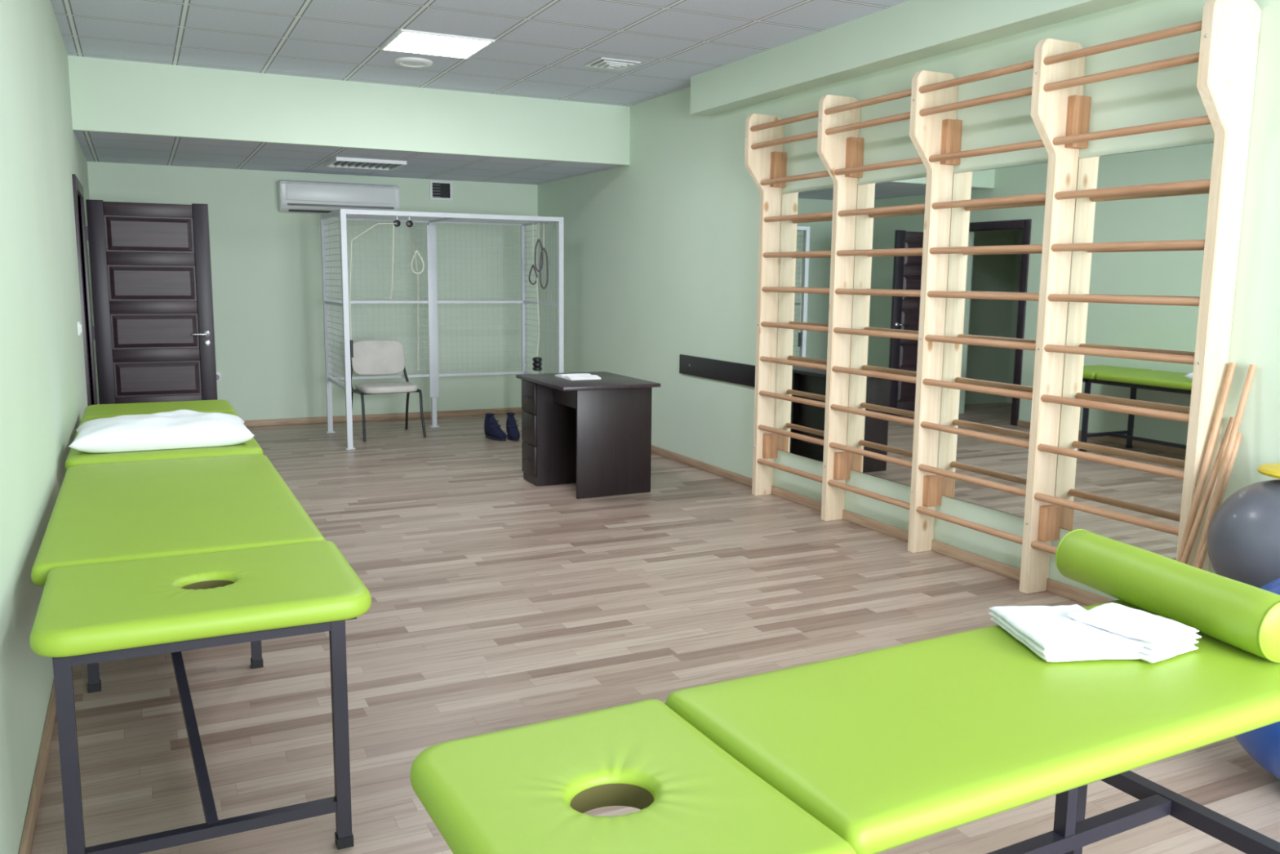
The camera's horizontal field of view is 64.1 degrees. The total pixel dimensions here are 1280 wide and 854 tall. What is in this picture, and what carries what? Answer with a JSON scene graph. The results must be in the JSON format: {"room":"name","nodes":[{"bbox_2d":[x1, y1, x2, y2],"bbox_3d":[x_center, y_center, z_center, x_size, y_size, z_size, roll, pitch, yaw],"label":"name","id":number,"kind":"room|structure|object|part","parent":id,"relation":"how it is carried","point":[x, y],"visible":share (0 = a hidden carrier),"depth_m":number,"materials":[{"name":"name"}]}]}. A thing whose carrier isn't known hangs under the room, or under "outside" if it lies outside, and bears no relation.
{"room":"care facility","nodes":[
{"label":"care facility","id":0,"kind":"room"},
{"bbox_2d":[0,0,99,853],"bbox_3d":[-2.429,-0.583,3.918,0.200,3.000,12.650,-3,9,-26],"label":"wall","id":1,"kind":"structure","parent":0,"point":[43,396],"depth_m":3.55,"materials":[{"name":"green paint"}]},
{"bbox_2d":[17,680,56,853],"bbox_3d":[-2.345,0.864,4.171,0.016,0.065,12.234,-3,9,-26],"label":"baseboard","id":2,"kind":"structure","parent":1,"relation":"attached to","point":[28,834],"depth_m":2.97,"materials":[{"name":"brown wood"}]},
{"bbox_2d":[76,321,82,335],"bbox_3d":[-3.495,-0.614,6.373,0.022,0.085,0.085,-3,9,-26],"label":"light switch","id":3,"kind":"object","parent":1,"relation":"attached to","point":[79,326],"visible":1,"depth_m":6.34,"materials":[{"name":"white plastic"}]},
{"bbox_2d":[71,173,97,405],"bbox_3d":[-4.047,-0.678,7.365,0.140,2.150,1.100,-3,9,-26],"label":"frame","id":4,"kind":"object","parent":1,"relation":"attached to","point":[77,188],"visible":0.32,"depth_m":7.67,"materials":[{"name":"brown wood"}]},
{"bbox_2d":[85,199,217,404],"bbox_3d":[-3.807,-0.728,8.033,0.848,2.040,0.040,-3,9,-26],"label":"door","id":5,"kind":"structure","parent":1,"relation":"attached to","point":[95,208],"depth_m":7.92,"materials":[{"name":"brown wood"}]},
{"bbox_2d":[191,333,208,335],"bbox_3d":[-3.497,-0.738,8.126,0.121,0.018,0.065,-3,9,-26],"label":"lever","id":6,"kind":"object","parent":5,"relation":"attached to","point":[193,334],"visible":1,"depth_m":8.10,"materials":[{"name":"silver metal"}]},
{"bbox_2d":[203,330,210,337],"bbox_3d":[-3.464,-0.744,8.170,0.052,0.052,0.012,-3,9,-26],"label":"rose","id":7,"kind":"object","parent":5,"relation":"attached to","point":[205,331],"visible":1,"depth_m":8.17,"materials":[{"name":"silver metal"}]},
{"bbox_2d":[204,340,210,346],"bbox_3d":[-3.465,-0.670,8.183,0.048,0.048,0.009,-3,9,-26],"label":"rose","id":8,"kind":"object","parent":5,"relation":"attached to","point":[206,343],"visible":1,"depth_m":8.18,"materials":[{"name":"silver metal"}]},
{"bbox_2d":[87,161,537,420],"bbox_3d":[-3.119,-1.549,10.435,4.332,3.000,0.200,-3,9,-26],"label":"wall","id":9,"kind":"structure","parent":0,"point":[266,261],"depth_m":10.39,"materials":[{"name":"green paint"}]},
{"bbox_2d":[216,372,221,382],"bbox_3d":[-4.136,-0.486,9.972,0.090,0.090,0.020,-3,9,-26],"label":"wall outlet","id":10,"kind":"object","parent":9,"relation":"attached to","point":[218,374],"visible":0.53,"depth_m":9.98,"materials":[{"name":"white plastic"}]},
{"bbox_2d":[277,179,399,213],"bbox_3d":[-2.982,-2.272,10.153,1.145,0.304,0.226,-3,9,-26],"label":"air conditioner","id":11,"kind":"object","parent":9,"relation":"attached to","point":[294,196],"visible":0.88,"depth_m":10.03,"materials":[{"name":"white plastic"}]},
{"bbox_3d":[-2.936,-2.294,10.054,1.045,0.160,0.016,-3,9,-26],"label":"panel","id":12,"kind":"part","parent":11,"relation":"part of","materials":[{"name":"white plastic"}]},
{"bbox_2d":[244,407,521,426],"bbox_3d":[-3.095,-0.082,10.550,4.316,0.065,0.016,-3,9,-26],"label":"baseboard","id":13,"kind":"structure","parent":9,"relation":"attached to","point":[254,423],"depth_m":10.71,"materials":[{"name":"brown wood"}]},
{"bbox_2d":[429,179,453,200],"bbox_3d":[-2.080,-2.473,10.683,0.240,0.200,0.020,-3,9,-26],"label":"air vent","id":14,"kind":"object","parent":9,"relation":"in","point":[438,189],"visible":1,"depth_m":10.68,"materials":[{"name":"white plastic"}]},
{"bbox_2d":[432,182,449,198],"bbox_3d":[-2.083,-2.474,10.688,0.190,0.150,0.008,-3,9,-26],"label":"grille","id":15,"kind":"object","parent":14,"relation":"attached to","point":[440,190],"depth_m":10.69,"materials":[{"name":"black metal"}]},
{"bbox_2d":[67,55,630,165],"bbox_3d":[-2.050,-2.459,8.112,4.332,0.500,0.060,-3,9,-26],"label":"wall","id":16,"kind":"structure","parent":0,"point":[108,95],"depth_m":7.92,"materials":[{"name":"green paint"}]},
{"bbox_2d":[73,130,624,184],"bbox_3d":[-2.565,-2.409,9.182,4.332,0.080,2.280,-3,9,-26],"label":"ceiling","id":17,"kind":"structure","parent":0,"point":[102,147],"depth_m":8.92,"materials":[{"name":"tile"}]},
{"bbox_2d":[324,156,406,170],"bbox_3d":[-2.444,-2.338,9.084,0.600,0.030,0.600,-3,9,-26],"label":"recessed light","id":18,"kind":"object","parent":17,"relation":"in","point":[338,162],"visible":1,"depth_m":9.04,"materials":[{"name":"white plastic"}]},
{"bbox_3d":[-2.444,-2.337,9.084,0.436,0.019,0.550,-3,9,-26],"label":"louver blade","id":19,"kind":"part","parent":18,"relation":"part of","materials":[{"name":"white paint"}]},
{"bbox_2d":[394,57,432,67],"bbox_3d":[-1.590,-2.559,7.176,0.260,0.020,0.260,-3,9,-26],"label":"ceiling speaker","id":20,"kind":"object","parent":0,"point":[413,62],"depth_m":7.13},
{"bbox_2d":[50,0,909,106],"bbox_3d":[0.168,-2.080,3.575,4.732,0.120,10.170,-3,9,-26],"label":"ceiling","id":21,"kind":"structure","parent":0,"point":[541,49],"depth_m":6.38,"materials":[{"name":"tile"}]},
{"bbox_2d":[379,29,495,58],"bbox_3d":[-1.322,-2.480,6.633,0.600,0.012,0.600,-3,9,-26],"label":"ceiling light","id":22,"kind":"object","parent":21,"relation":"in","point":[406,41],"depth_m":6.60,"materials":[{"name":"white plastic"}]},
{"bbox_2d":[584,57,640,70],"bbox_3d":[-0.195,-2.537,7.169,0.300,0.030,0.300,-3,9,-26],"label":"ceiling vent","id":23,"kind":"object","parent":21,"relation":"in","point":[605,63],"depth_m":7.11,"materials":[{"name":"white plastic"}]},
{"bbox_2d":[689,0,1141,115],"bbox_3d":[2.315,-1.912,3.927,0.184,0.270,8.470,-3,9,-26],"label":"soffit beam","id":24,"kind":"structure","parent":21,"relation":"attached to","point":[909,31],"depth_m":5.76,"materials":[{"name":"green paint"}]},
{"bbox_2d":[31,413,1279,853],"bbox_3d":[-0.409,0.838,5.130,4.732,0.120,12.650,-3,9,-26],"label":"floor","id":25,"kind":"structure","parent":0,"point":[501,600],"depth_m":4.36,"materials":[{"name":"laminate"}]},
{"bbox_2d":[65,400,263,470],"bbox_3d":[-2.502,0.343,5.399,0.794,0.736,2.009,-3,9,-26],"label":"massage table","id":26,"kind":"object","parent":25,"relation":"on","point":[75,457],"visible":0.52,"depth_m":4.62,"materials":[{"name":"leather"}]},
{"bbox_2d":[68,408,254,453],"bbox_3d":[-2.205,0.003,4.731,0.750,0.137,0.510,-3,9,-26],"label":"pillow","id":27,"kind":"object","parent":26,"relation":"on","point":[178,428],"visible":1,"depth_m":4.56,"materials":[{"name":"white fabric"}]},
{"bbox_2d":[29,453,371,853],"bbox_3d":[-1.532,0.645,3.468,0.814,0.721,2.277,-3,9,-26],"label":"massage table","id":28,"kind":"object","parent":25,"relation":"on","point":[140,558],"visible":1,"depth_m":2.72,"materials":[{"name":"leather"}]},
{"bbox_3d":[-1.495,0.391,3.385,0.661,0.036,1.980,-3,9,-26],"label":"frame","id":29,"kind":"part","parent":28,"relation":"part of","materials":[{"name":"paint"}]},
{"bbox_2d":[350,339,426,441],"bbox_3d":[-2.414,-0.362,9.681,0.596,0.894,0.605,-4,10,-30],"label":"chair","id":30,"kind":"object","parent":25,"relation":"on","point":[373,357],"visible":0.92,"depth_m":9.77,"materials":[{"name":"beige fabric"}]},
{"bbox_3d":[-2.637,-0.301,9.549,0.071,0.806,0.585,-4,10,-30],"label":"leg","id":31,"kind":"part","parent":30,"relation":"part of","materials":[{"name":"black metal"}]},
{"bbox_3d":[-2.526,-0.671,9.836,0.510,0.330,0.104,-4,10,-30],"label":"backrest","id":32,"kind":"part","parent":30,"relation":"part of","materials":[{"name":"beige fabric"}]},
{"bbox_3d":[-2.405,-0.341,9.667,0.550,0.022,0.282,-4,10,-30],"label":"seat rail","id":33,"kind":"part","parent":30,"relation":"part of","materials":[{"name":"black metal"}]},
{"bbox_3d":[-2.389,-0.375,9.635,0.520,0.066,0.440,-4,10,-30],"label":"seat","id":34,"kind":"part","parent":30,"relation":"part of","materials":[{"name":"beige fabric"}]},
{"bbox_3d":[-2.279,-0.185,10.026,0.032,0.446,0.196,-4,9,-27],"label":"leg","id":35,"kind":"part","parent":30,"relation":"part of","materials":[{"name":"black metal"}]},
{"bbox_3d":[-2.183,-0.334,9.809,0.071,0.806,0.585,-4,10,-30],"label":"leg","id":36,"kind":"part","parent":30,"relation":"part of","materials":[{"name":"black metal"}]},
{"bbox_2d":[320,208,563,449],"bbox_3d":[-1.868,-0.951,9.698,2.060,2.060,1.110,-3,9,-26],"label":"cage","id":37,"kind":"object","parent":25,"relation":"on","point":[342,215],"visible":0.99,"depth_m":9.79,"materials":[{"name":"white paint"}]},
{"bbox_3d":[-1.879,0.064,9.847,2.060,0.008,1.110,-3,9,-26],"label":"plate","id":38,"kind":"part","parent":37,"relation":"part of","materials":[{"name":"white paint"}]},
{"bbox_3d":[-1.857,-1.950,9.551,2.019,0.039,1.069,-3,9,-26],"label":"rail","id":39,"kind":"part","parent":37,"relation":"part of","materials":[{"name":"white metal"}]},
{"bbox_3d":[-1.872,-0.809,9.724,2.005,0.755,1.042,-3,9,-26],"label":"rail","id":40,"kind":"part","parent":37,"relation":"part of","materials":[{"name":"white metal"}]},
{"bbox_2d":[484,413,506,440],"bbox_3d":[-1.356,-0.002,9.566,0.106,0.230,0.310,-7,11,-41],"label":"shoe","id":41,"kind":"object","parent":25,"relation":"on","point":[492,430],"visible":1,"depth_m":9.55,"materials":[{"name":"blue fabric"}]},
{"bbox_2d":[506,412,519,440],"bbox_3d":[-1.196,-0.005,9.599,0.106,0.230,0.310,-2,9,-18],"label":"shoe","id":42,"kind":"object","parent":25,"relation":"on","point":[513,432],"visible":1,"depth_m":9.57,"materials":[{"name":"blue fabric"}]},
{"bbox_2d":[515,371,660,498],"bbox_3d":[-0.394,0.042,7.402,0.725,0.785,0.950,-3,9,-26],"label":"desk","id":43,"kind":"object","parent":25,"relation":"on","point":[595,435],"visible":0.98,"depth_m":7.16,"materials":[{"name":"laminate"}]},
{"bbox_3d":[-0.837,0.013,7.500,0.007,0.474,0.100,-3,9,-26],"label":"drawer handle","id":44,"kind":"part","parent":43,"relation":"part of","materials":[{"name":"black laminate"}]},
{"bbox_3d":[-0.816,0.009,7.511,0.015,0.690,0.282,-3,9,-26],"label":"drawer","id":45,"kind":"part","parent":43,"relation":"part of","materials":[{"name":"laminate"}]},
{"bbox_2d":[555,373,600,380],"bbox_3d":[-0.452,-0.368,7.407,0.230,0.022,0.320,-3,9,-26],"label":"open notebook","id":46,"kind":"object","parent":43,"relation":"on","point":[581,375],"visible":1,"depth_m":7.32,"materials":[{"name":"paper"}]},
{"bbox_3d":[-0.178,0.101,7.101,0.565,0.760,0.020,-3,9,-26],"label":"panel","id":47,"kind":"part","parent":43,"relation":"part of","materials":[{"name":"laminate"}]},
{"bbox_2d":[409,599,1279,853],"bbox_3d":[0.650,0.880,2.034,2.102,0.721,0.632,-4,9,-28],"label":"massage table","id":48,"kind":"object","parent":25,"relation":"on","point":[879,750],"visible":0.92,"depth_m":1.79,"materials":[{"name":"leather"}]},
{"bbox_2d":[988,604,1143,662],"bbox_3d":[0.947,0.457,2.290,0.228,0.043,0.275,0,8,-6],"label":"folded towel","id":49,"kind":"object","parent":48,"relation":"on","point":[1051,634],"visible":0.94,"depth_m":2.21,"materials":[{"name":"white fabric"}]},
{"bbox_2d":[1066,602,1201,662],"bbox_3d":[1.095,0.454,2.275,0.177,0.056,0.216,-5,10,-32],"label":"folded towel","id":50,"kind":"object","parent":48,"relation":"on","point":[1162,638],"visible":0.88,"depth_m":2.23,"materials":[{"name":"white fabric"}]},
{"bbox_2d":[1055,528,1279,662],"bbox_3d":[1.271,0.387,2.458,0.140,0.140,0.650,-2,9,-17],"label":"bolster cushion","id":51,"kind":"object","parent":48,"relation":"on","point":[1244,616],"visible":0.99,"depth_m":2.37,"materials":[{"name":"leather"}]},
{"bbox_2d":[1176,362,1235,561],"bbox_3d":[2.252,0.338,4.155,0.329,1.194,0.025,-3,9,-24],"label":"wooden pole","id":52,"kind":"object","parent":25,"relation":"on","point":[1232,366],"visible":0.66,"depth_m":4.14,"materials":[{"name":"brown wood"}]},
{"bbox_2d":[1180,417,1234,564],"bbox_3d":[2.235,0.452,4.136,0.388,0.977,0.025,-3,9,-24],"label":"wooden pole","id":53,"kind":"object","parent":25,"relation":"on","point":[1219,460],"visible":0.52,"depth_m":4.13,"materials":[{"name":"brown wood"}]},
{"bbox_2d":[1195,432,1242,568],"bbox_3d":[2.265,0.487,4.100,0.369,0.917,0.025,-4,10,-31],"label":"wooden pole","id":54,"kind":"object","parent":25,"relation":"on","point":[1200,561],"visible":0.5,"depth_m":4.10,"materials":[{"name":"brown wood"}]},
{"bbox_2d":[1192,364,1257,567],"bbox_3d":[2.291,0.347,4.097,0.312,1.194,0.025,-2,9,-18],"label":"wooden pole","id":55,"kind":"object","parent":25,"relation":"on","point":[1251,370],"visible":0.64,"depth_m":4.07,"materials":[{"name":"brown wood"}]},
{"bbox_2d":[1235,577,1279,779],"bbox_3d":[2.100,0.764,3.037,0.695,0.690,0.690,-3,9,-26],"label":"exercise ball","id":56,"kind":"object","parent":25,"relation":"on","point":[1262,744],"visible":0.26,"depth_m":2.97,"materials":[{"name":"blue rubber"}]},
{"bbox_3d":[2.345,0.834,3.753,0.262,0.353,0.239,-3,9,-26],"label":"stand","id":57,"kind":"object","parent":25,"relation":"on","visible":0},
{"bbox_2d":[1207,479,1279,587],"bbox_3d":[2.343,0.431,3.724,0.485,0.480,0.480,-3,9,-26],"label":"exercise ball","id":58,"kind":"object","parent":57,"relation":"on","point":[1243,534],"visible":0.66,"depth_m":3.63,"materials":[{"name":"grey rubber"}]},
{"bbox_2d":[1257,462,1279,479],"bbox_3d":[2.400,0.166,3.684,0.300,0.036,0.300,-3,9,-26],"label":"disc","id":59,"kind":"object","parent":58,"relation":"on","point":[1273,469],"visible":1,"depth_m":3.69,"materials":[{"name":"yellow plastic"}]},
{"bbox_2d":[537,0,1279,599],"bbox_3d":[1.645,-0.828,5.889,0.200,3.000,12.650,-3,9,-26],"label":"wall","id":60,"kind":"structure","parent":0,"point":[660,249],"depth_m":7.04,"materials":[{"name":"green paint"}]},
{"bbox_2d":[679,354,755,386],"bbox_3d":[0.616,-0.432,7.811,0.020,0.155,1.300,-3,9,-26],"label":"board","id":61,"kind":"object","parent":60,"relation":"attached to","point":[743,374],"visible":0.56,"depth_m":7.82,"materials":[{"name":"black laminate"}]},
{"bbox_2d":[774,187,833,462],"bbox_3d":[1.124,-0.666,6.746,0.006,1.758,0.759,-3,9,-26],"label":"wall mirror","id":62,"kind":"object","parent":60,"relation":"attached to","point":[809,234],"depth_m":6.81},
{"bbox_2d":[651,444,1114,605],"bbox_3d":[1.532,0.630,6.056,0.016,0.065,12.250,-3,9,-26],"label":"baseboard","id":63,"kind":"structure","parent":60,"relation":"attached to","point":[1069,592],"depth_m":6.03,"materials":[{"name":"brown wood"}]},
{"bbox_2d":[847,176,926,486],"bbox_3d":[1.485,-0.555,6.014,0.006,1.758,0.759,-3,9,-26],"label":"wall mirror","id":64,"kind":"object","parent":60,"relation":"attached to","point":[904,229],"depth_m":6.06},
{"bbox_2d":[937,161,1048,518],"bbox_3d":[1.845,-0.443,5.283,0.006,1.758,0.759,-3,9,-26],"label":"wall mirror","id":65,"kind":"object","parent":60,"relation":"attached to","point":[1020,223],"depth_m":5.31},
{"bbox_2d":[1055,142,1213,559],"bbox_3d":[2.206,-0.332,4.552,0.006,1.758,0.759,-3,9,-26],"label":"wall mirror","id":66,"kind":"object","parent":60,"relation":"attached to","point":[1178,215],"depth_m":4.56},
{"bbox_2d":[744,0,1261,594],"bbox_3d":[1.543,-0.581,5.576,0.282,2.600,3.344,-3,9,-26],"label":"wall bars","id":67,"kind":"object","parent":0,"point":[1226,58],"depth_m":4.97,"materials":[{"name":"beige wood"}]}
]}

